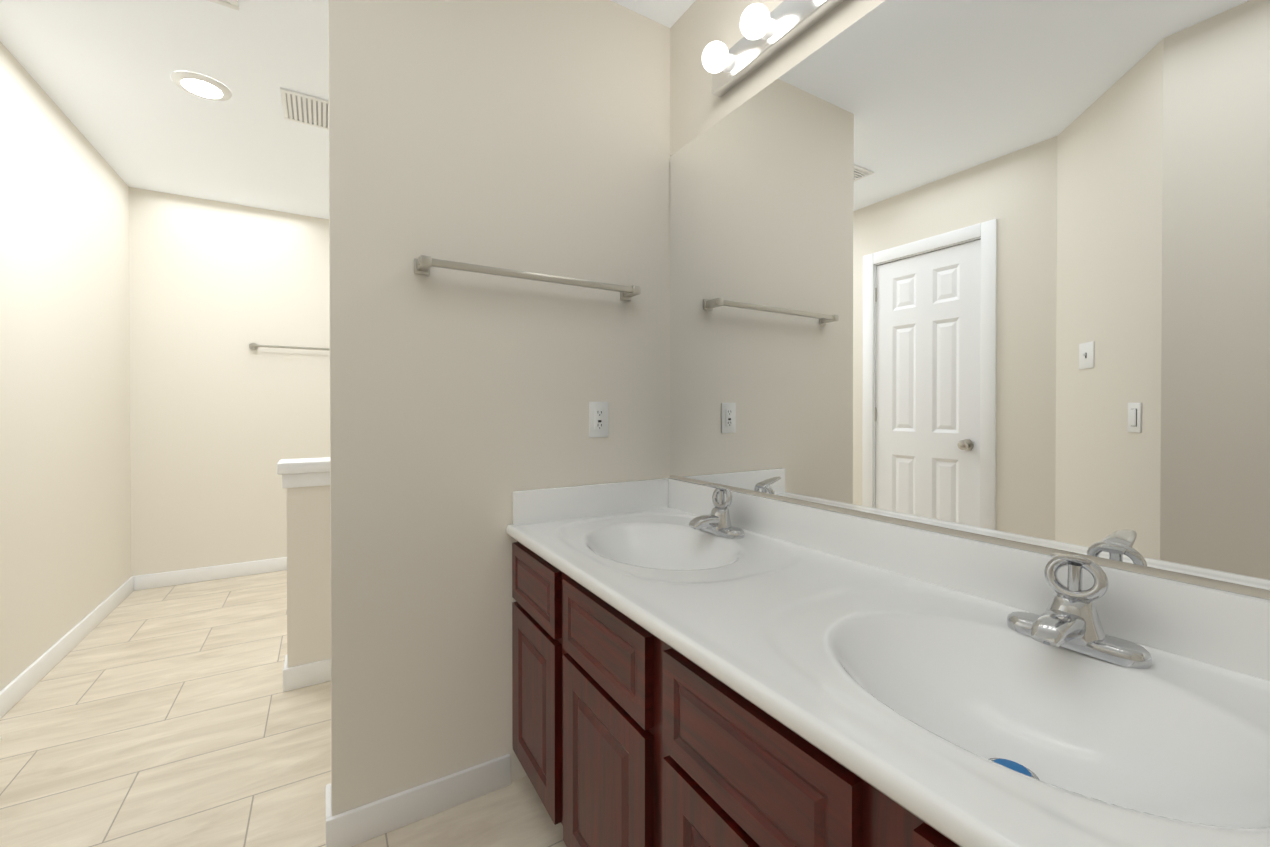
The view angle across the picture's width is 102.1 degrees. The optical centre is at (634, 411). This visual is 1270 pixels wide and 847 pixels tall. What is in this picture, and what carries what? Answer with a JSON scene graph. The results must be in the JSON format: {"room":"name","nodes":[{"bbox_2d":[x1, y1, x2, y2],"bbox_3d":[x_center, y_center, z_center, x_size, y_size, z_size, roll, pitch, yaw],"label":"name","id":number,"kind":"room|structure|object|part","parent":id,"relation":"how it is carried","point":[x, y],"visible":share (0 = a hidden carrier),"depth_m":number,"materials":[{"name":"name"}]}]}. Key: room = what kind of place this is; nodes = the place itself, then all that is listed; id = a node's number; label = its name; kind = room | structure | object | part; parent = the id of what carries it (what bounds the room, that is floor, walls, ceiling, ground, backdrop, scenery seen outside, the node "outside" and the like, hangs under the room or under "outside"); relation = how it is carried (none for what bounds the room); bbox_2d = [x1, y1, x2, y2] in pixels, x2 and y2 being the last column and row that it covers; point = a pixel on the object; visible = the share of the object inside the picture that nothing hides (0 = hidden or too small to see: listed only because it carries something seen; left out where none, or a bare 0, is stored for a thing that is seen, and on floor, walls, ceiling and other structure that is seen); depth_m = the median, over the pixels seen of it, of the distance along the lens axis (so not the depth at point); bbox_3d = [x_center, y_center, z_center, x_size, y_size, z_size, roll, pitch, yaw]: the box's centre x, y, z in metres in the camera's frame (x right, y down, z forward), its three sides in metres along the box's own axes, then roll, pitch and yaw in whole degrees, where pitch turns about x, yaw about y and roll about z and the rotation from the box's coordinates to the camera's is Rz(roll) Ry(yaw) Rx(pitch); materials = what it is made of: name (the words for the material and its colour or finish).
{"room":"bathroom","nodes":[
{"label":"bathroom","id":0,"kind":"room"},
{"bbox_2d":[0,41,130,690],"bbox_3d":[-2.572,-0.127,2.196,0.120,2.440,2.285,0,0,-31],"label":"wall","id":1,"kind":"structure","parent":0,"point":[65,508],"depth_m":2.25,"materials":[{"name":"beige paint"}]},
{"bbox_2d":[0,576,133,718],"bbox_3d":[-2.501,1.049,2.215,0.014,0.088,2.100,0,0,-31],"label":"baseboard","id":2,"kind":"structure","parent":1,"relation":"attached to","point":[22,685],"depth_m":2.22,"materials":[{"name":"white wood"}]},
{"bbox_2d":[129,187,329,575],"bbox_3d":[-2.208,-0.137,3.683,2.045,2.440,0.120,0,0,-31],"label":"wall","id":3,"kind":"structure","parent":0,"point":[225,419],"depth_m":3.32,"materials":[{"name":"beige paint"}]},
{"bbox_2d":[134,557,286,590],"bbox_3d":[-2.167,1.040,3.637,2.031,0.088,0.014,0,0,-31],"label":"baseboard","id":4,"kind":"structure","parent":3,"relation":"attached to","point":[157,580],"depth_m":3.29,"materials":[{"name":"white wood"}]},
{"bbox_2d":[249,343,329,350],"bbox_3d":[-2.249,-0.431,3.542,0.672,0.048,0.072,0,0,-31],"label":"towel rail","id":5,"kind":"object","parent":3,"relation":"attached to","point":[253,346],"visible":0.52,"depth_m":3.44,"materials":[{"name":"silver metal"}]},
{"bbox_2d":[0,570,566,846],"bbox_3d":[-0.796,1.150,1.232,2.480,0.100,5.850,0,0,-31],"label":"floor","id":6,"kind":"structure","parent":0,"point":[172,716],"depth_m":1.68,"materials":[{"name":"tile"}]},
{"bbox_2d":[506,478,1269,846],"bbox_3d":[0.285,0.652,0.978,0.587,0.899,1.596,0,0,-31],"label":"bathroom vanity","id":7,"kind":"object","parent":6,"relation":"on","point":[704,666],"visible":1,"depth_m":0.76,"materials":[{"name":"white stone"}]},
{"bbox_3d":[-0.269,0.467,1.373,0.018,0.160,0.323,0,0,-31],"label":"drawer","id":8,"kind":"part","parent":7,"relation":"part of","materials":[{"name":"brown wood"}]},
{"bbox_3d":[-0.269,0.778,1.375,0.018,0.432,0.323,0,0,-31],"label":"door","id":9,"kind":"part","parent":7,"relation":"part of","materials":[{"name":"brown wood"}]},
{"bbox_3d":[-0.067,0.469,1.040,0.018,0.160,0.355,0,0,-31],"label":"drawer","id":10,"kind":"part","parent":7,"relation":"part of","materials":[{"name":"brown wood"}]},
{"bbox_3d":[-0.067,0.780,1.042,0.018,0.432,0.355,0,0,-31],"label":"door","id":11,"kind":"part","parent":7,"relation":"part of","materials":[{"name":"brown wood"}]},
{"bbox_3d":[0.144,0.782,0.694,0.018,0.432,0.350,0,0,-31],"label":"door","id":12,"kind":"part","parent":7,"relation":"part of","materials":[{"name":"brown wood"}]},
{"bbox_2d":[689,484,744,538],"bbox_3d":[0.208,0.270,1.419,0.132,0.140,0.168,0,0,-31],"label":"faucet","id":13,"kind":"object","parent":7,"relation":"on","point":[717,524],"depth_m":1.41,"materials":[{"name":"silver metal"}]},
{"bbox_3d":[0.144,0.471,0.692,0.018,0.160,0.350,0,0,-31],"label":"drawer","id":14,"kind":"part","parent":7,"relation":"part of","materials":[{"name":"brown wood"}]},
{"bbox_3d":[0.359,0.474,0.337,0.018,0.160,0.350,0,0,-31],"label":"drawer","id":15,"kind":"part","parent":7,"relation":"part of","materials":[{"name":"brown wood"}]},
{"bbox_2d":[1007,553,1151,668],"bbox_3d":[0.619,0.274,0.742,0.132,0.140,0.168,0,0,-31],"label":"faucet","id":16,"kind":"object","parent":7,"relation":"on","point":[1070,627],"depth_m":0.73,"materials":[{"name":"silver metal"}]},
{"bbox_2d":[287,485,330,667],"bbox_3d":[-0.994,0.667,2.307,0.940,0.850,0.120,0,0,-31],"label":"wall","id":17,"kind":"structure","parent":0,"point":[308,581],"depth_m":2.05,"materials":[{"name":"beige paint"}]},
{"bbox_2d":[283,655,286,668],"bbox_3d":[-1.405,1.050,2.069,0.014,0.088,0.134,0,0,-31],"label":"baseboard","id":18,"kind":"structure","parent":17,"relation":"attached to","point":[285,664],"depth_m":2.05,"materials":[{"name":"white wood"}]},
{"bbox_2d":[277,457,329,474],"bbox_3d":[-1.006,0.220,2.296,0.970,0.045,0.180,0,0,-31],"label":"ledge","id":19,"kind":"object","parent":17,"relation":"on","point":[301,465],"depth_m":2.02,"materials":[{"name":"white"}]},
{"bbox_2d":[282,472,329,487],"bbox_3d":[-1.000,0.270,2.301,0.954,0.055,0.148,0,0,-31],"label":"trim","id":20,"kind":"structure","parent":17,"relation":"attached to","point":[305,480],"depth_m":2.03,"materials":[{"name":"white wood"}]},
{"bbox_2d":[283,659,330,691],"bbox_3d":[-0.965,1.049,2.249,0.954,0.088,0.014,0,0,-31],"label":"baseboard","id":21,"kind":"structure","parent":17,"relation":"attached to","point":[305,675],"depth_m":2.04,"materials":[{"name":"white wood"}]},
{"bbox_2d":[0,0,694,218],"bbox_3d":[-0.796,-1.390,1.215,2.480,0.100,5.850,0,0,-31],"label":"ceiling","id":22,"kind":"structure","parent":0,"point":[100,72],"depth_m":2.10,"materials":[{"name":"white paint"}]},
{"bbox_2d":[171,71,231,100],"bbox_3d":[-1.792,-1.340,2.126,0.194,0.012,0.194,0,0,-31],"label":"recessed light","id":23,"kind":"object","parent":22,"relation":"in","point":[201,85],"visible":1,"depth_m":2.11,"materials":[{"name":"white"}]},
{"bbox_2d":[207,0,238,10],"bbox_3d":[-1.372,-1.337,1.462,0.350,0.010,0.370,0,0,-31],"label":"ceiling vent","id":24,"kind":"object","parent":22,"relation":"in","point":[232,4],"visible":1,"depth_m":1.68,"materials":[{"name":"white metal"}]},
{"bbox_3d":[-1.232,-1.337,1.547,0.022,0.010,0.326,0,0,-31],"label":"frame","id":25,"kind":"part","parent":24,"relation":"part of","materials":[{"name":"white metal"}]},
{"bbox_2d":[280,87,328,129],"bbox_3d":[-1.430,-1.342,2.310,0.260,0.010,0.260,0,0,-31],"label":"air vent","id":26,"kind":"object","parent":22,"relation":"attached to","point":[302,108],"visible":0.56,"depth_m":2.28,"materials":[{"name":"white metal"}]},
{"bbox_3d":[-1.534,-1.342,2.247,0.018,0.010,0.224,0,0,-31],"label":"frame","id":27,"kind":"part","parent":26,"relation":"part of","materials":[{"name":"white metal"}]},
{"bbox_3d":[-1.367,-1.342,2.206,0.260,0.010,0.018,0,0,-31],"label":"frame","id":28,"kind":"part","parent":26,"relation":"part of","materials":[{"name":"white metal"}]},
{"bbox_3d":[-1.493,-1.343,2.413,0.260,0.010,0.018,0,0,-31],"label":"frame","id":29,"kind":"part","parent":26,"relation":"part of","materials":[{"name":"white metal"}]},
{"bbox_2d":[328,0,669,815],"bbox_3d":[-0.348,-0.123,1.594,1.030,2.440,0.120,0,0,-31],"label":"wall","id":30,"kind":"structure","parent":0,"point":[532,136],"depth_m":1.45,"materials":[{"name":"beige paint"}]},
{"bbox_2d":[325,783,331,818],"bbox_3d":[-0.798,1.055,1.337,0.014,0.088,0.134,0,0,-31],"label":"baseboard","id":31,"kind":"structure","parent":30,"relation":"attached to","point":[328,794],"depth_m":1.34,"materials":[{"name":"white wood"}]},
{"bbox_2d":[326,754,510,846],"bbox_3d":[-0.567,1.055,1.391,0.466,0.088,0.014,0,0,-31],"label":"baseboard","id":32,"kind":"structure","parent":30,"relation":"attached to","point":[360,824],"depth_m":1.37,"materials":[{"name":"white wood"}]},
{"bbox_2d":[414,255,640,300],"bbox_3d":[-0.285,-0.389,1.517,0.674,0.040,0.074,0,0,-31],"label":"rail","id":33,"kind":"object","parent":30,"relation":"attached to","point":[423,264],"visible":1,"depth_m":1.45,"materials":[{"name":"silver metal"}]},
{"bbox_3d":[-0.554,-0.388,1.350,0.026,0.026,0.067,0,0,-31],"label":"post","id":34,"kind":"part","parent":33,"relation":"part of","materials":[{"name":"silver metal"}]},
{"bbox_3d":[-0.012,-0.390,1.678,0.026,0.026,0.067,0,0,-31],"label":"post","id":35,"kind":"part","parent":33,"relation":"part of","materials":[{"name":"silver metal"}]},
{"bbox_2d":[589,402,608,437],"bbox_3d":[-0.116,0.027,1.660,0.070,0.115,0.009,0,0,-31],"label":"outlet","id":36,"kind":"object","parent":30,"relation":"attached to","point":[598,419],"visible":1,"depth_m":1.66,"materials":[{"name":"white plastic"}]},
{"bbox_2d":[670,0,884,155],"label":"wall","id":37,"kind":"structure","parent":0,"point":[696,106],"depth_m":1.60,"materials":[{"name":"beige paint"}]},
{"bbox_2d":[702,0,844,97],"bbox_3d":[0.453,-1.000,1.138,0.125,0.090,0.940,0,0,-31],"label":"sconce","id":38,"kind":"object","parent":37,"relation":"attached to","point":[773,33],"visible":1,"depth_m":1.34,"materials":[{"name":"silver metal"}]},
{"bbox_3d":[0.229,-1.007,1.460,0.076,0.076,0.076,0,0,-31],"label":"bulb","id":39,"kind":"part","parent":38,"relation":"part of","materials":[{"name":"white glass"}]},
{"bbox_2d":[722,53,733,72],"bbox_3d":[0.263,-1.007,1.481,0.016,0.048,0.048,0,0,-31],"label":"socket","id":40,"kind":"object","parent":38,"relation":"attached to","point":[728,67],"depth_m":1.47,"materials":[{"name":"white"}]},
{"bbox_3d":[0.310,-1.006,1.326,0.076,0.076,0.076,0,0,-31],"label":"bulb","id":41,"kind":"part","parent":38,"relation":"part of","materials":[{"name":"white glass"}]},
{"bbox_2d":[762,18,774,39],"bbox_3d":[0.344,-1.006,1.347,0.016,0.048,0.048,0,0,-31],"label":"socket","id":42,"kind":"object","parent":38,"relation":"attached to","point":[769,34],"depth_m":1.33,"materials":[{"name":"white"}]},
{"bbox_2d":[670,475,1269,598],"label":"wall","id":43,"kind":"structure","parent":0,"point":[1243,589],"depth_m":0.89,"materials":[{"name":"beige paint"}]},
{"bbox_2d":[667,478,1269,680],"bbox_3d":[0.526,0.289,1.125,0.020,0.102,1.590,0,0,-31],"label":"backsplash","id":44,"kind":"structure","parent":43,"relation":"attached to","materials":[{"name":"white stone"}]},
{"bbox_2d":[670,0,1269,589],"bbox_3d":[0.533,-0.329,1.125,0.006,1.111,1.572,0,0,-31],"label":"mirror","id":45,"kind":"object","parent":43,"relation":"attached to","point":[996,268],"visible":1,"depth_m":0.92,"materials":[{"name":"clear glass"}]}
]}

